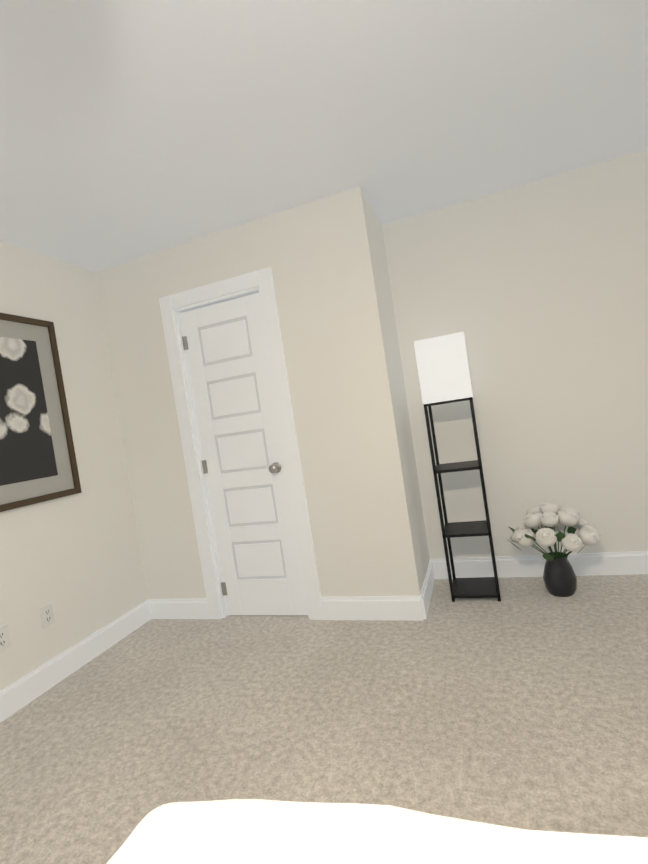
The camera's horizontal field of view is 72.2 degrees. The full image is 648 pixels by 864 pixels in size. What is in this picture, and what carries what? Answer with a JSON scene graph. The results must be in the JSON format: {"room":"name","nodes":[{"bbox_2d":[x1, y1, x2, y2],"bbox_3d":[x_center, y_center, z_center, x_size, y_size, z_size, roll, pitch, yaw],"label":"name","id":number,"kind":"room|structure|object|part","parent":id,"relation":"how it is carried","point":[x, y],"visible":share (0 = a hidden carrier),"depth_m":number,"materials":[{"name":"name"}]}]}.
{"room":"bedroom","nodes":[
{"label":"bedroom","id":0,"kind":"room"},
{"bbox_2d":[0,241,147,690],"bbox_3d":[-1.661,0.159,2.501,0.120,2.440,2.500,-8,2,19],"label":"wall","id":1,"kind":"structure","parent":0,"point":[75,560],"depth_m":2.71,"materials":[{"name":"beige paint"}]},
{"bbox_2d":[0,624,9,651],"bbox_3d":[-1.583,1.015,2.182,0.008,0.114,0.070,-8,2,19],"label":"electrical outlet","id":2,"kind":"object","parent":1,"relation":"attached to","point":[4,640],"visible":1,"depth_m":2.19,"materials":[{"name":"white plastic"}]},
{"bbox_2d":[0,313,81,511],"bbox_3d":[-1.676,-0.118,2.337,0.028,1.040,0.740,-8,2,19],"label":"picture","id":3,"kind":"object","parent":1,"relation":"attached to","point":[38,462],"visible":0.94,"depth_m":2.48,"materials":[{"name":"wood"},{"name":"paper"},{"name":"glass"}]},
{"bbox_2d":[0,329,58,491],"bbox_3d":[-1.681,-0.117,2.338,0.015,0.780,0.480,-8,2,19],"label":"print","id":4,"kind":"object","parent":3,"relation":"attached to","point":[28,450],"depth_m":2.43},
{"bbox_2d":[40,602,54,627],"bbox_3d":[-1.504,0.997,2.418,0.008,0.114,0.070,-8,2,19],"label":"electrical outlet","id":5,"kind":"object","parent":1,"relation":"attached to","point":[47,615],"visible":1,"depth_m":2.41,"materials":[{"name":"white plastic"}]},
{"bbox_2d":[0,599,150,722],"bbox_3d":[-1.507,1.308,2.269,0.016,0.135,1.810,-8,2,19],"label":"baseboard","id":6,"kind":"structure","parent":1,"relation":"attached to","point":[20,693],"depth_m":2.48,"materials":[{"name":"white paint"}]},
{"bbox_2d":[95,186,421,617],"bbox_3d":[-0.490,-0.027,2.844,1.900,2.440,0.120,-8,2,19],"label":"wall","id":7,"kind":"structure","parent":0,"point":[317,256],"depth_m":2.63,"materials":[{"name":"beige paint"}]},
{"bbox_2d":[148,598,209,618],"bbox_3d":[-0.998,1.210,3.039,0.495,0.135,0.016,-8,2,19],"label":"baseboard","id":8,"kind":"structure","parent":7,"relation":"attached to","point":[178,608],"depth_m":3.03,"materials":[{"name":"white paint"}]},
{"bbox_2d":[159,267,323,619],"bbox_3d":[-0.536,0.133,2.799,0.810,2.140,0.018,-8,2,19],"label":"trim","id":9,"kind":"structure","parent":7,"relation":"attached to","point":[262,279],"depth_m":2.71,"materials":[{"name":"white paint"}]},
{"bbox_2d":[179,293,307,614],"bbox_3d":[-0.516,0.182,2.853,0.607,2.018,0.176,-8,2,19],"label":"closet door","id":10,"kind":"structure","parent":7,"relation":"in","point":[233,395],"depth_m":2.83,"materials":[{"name":"white paint"}]},
{"bbox_3d":[-0.270,0.217,2.773,0.104,0.066,0.176,-8,2,19],"label":"knob","id":11,"kind":"part","parent":10,"relation":"part of","materials":[{"name":"grey metal"}]},
{"bbox_2d":[321,596,422,620],"bbox_3d":[0.271,1.031,2.598,0.595,0.135,0.016,-8,2,19],"label":"baseboard","id":12,"kind":"structure","parent":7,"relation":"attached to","point":[408,608],"depth_m":2.58,"materials":[{"name":"white paint"}]},
{"bbox_2d":[0,574,647,863],"bbox_3d":[0.140,1.242,-0.084,4.890,0.100,6.640,-8,2,19],"label":"floor","id":13,"kind":"structure","parent":0,"point":[523,704],"depth_m":1.78,"materials":[{"name":"carpet"}]},
{"bbox_2d":[106,799,647,863],"bbox_3d":[0.795,0.253,-0.675,2.790,1.829,1.804,-8,2,19],"label":"bed","id":14,"kind":"object","parent":13,"relation":"on","point":[245,831],"visible":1,"depth_m":0.42,"materials":[{"name":"white fabric"}]},
{"bbox_2d":[414,332,500,601],"bbox_3d":[0.826,0.215,2.737,0.284,1.575,0.284,-8,2,19],"label":"floor lamp","id":15,"kind":"object","parent":13,"relation":"on","point":[443,369],"visible":1,"depth_m":2.61,"materials":[{"name":"black metal"}]},
{"bbox_3d":[0.737,-0.378,2.721,0.284,0.375,0.284,-8,2,19],"label":"lamp shade","id":16,"kind":"part","parent":15,"relation":"part of","materials":[{"name":"white fabric"}]},
{"bbox_2d":[508,503,600,596],"bbox_3d":[1.337,0.675,2.586,0.496,0.522,0.481,-8,2,19],"label":"flowers","id":17,"kind":"object","parent":13,"relation":"on","point":[542,523],"visible":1,"depth_m":2.51,"materials":[{"name":"white plant"}]},
{"bbox_2d":[0,0,647,271],"bbox_3d":[-0.238,-1.269,-0.152,4.890,0.100,6.640,-8,2,19],"label":"ceiling","id":18,"kind":"structure","parent":0,"point":[132,129],"depth_m":1.79,"materials":[{"name":"white paint"}]},
{"bbox_2d":[365,196,429,586],"bbox_3d":[0.458,-0.171,2.894,0.120,2.440,0.600,-8,2,19],"label":"wall","id":19,"kind":"structure","parent":0,"point":[399,388],"depth_m":2.79,"materials":[{"name":"beige paint"}]},
{"bbox_2d":[420,559,434,618],"bbox_3d":[0.655,0.968,2.789,0.016,0.135,0.600,-8,2,19],"label":"baseboard","id":20,"kind":"structure","parent":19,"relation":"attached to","point":[427,589],"depth_m":2.70,"materials":[{"name":"white paint"}]},
{"bbox_2d":[382,149,647,558],"bbox_3d":[1.421,-0.314,2.813,1.775,2.440,0.120,-8,2,19],"label":"wall","id":21,"kind":"structure","parent":0,"point":[536,292],"depth_m":2.77,"materials":[{"name":"beige paint"}]},
{"bbox_2d":[431,551,647,578],"bbox_3d":[1.529,0.836,2.794,1.685,0.135,0.016,-8,2,19],"label":"baseboard","id":22,"kind":"structure","parent":21,"relation":"attached to","point":[614,563],"depth_m":2.85,"materials":[{"name":"white paint"}]}
]}

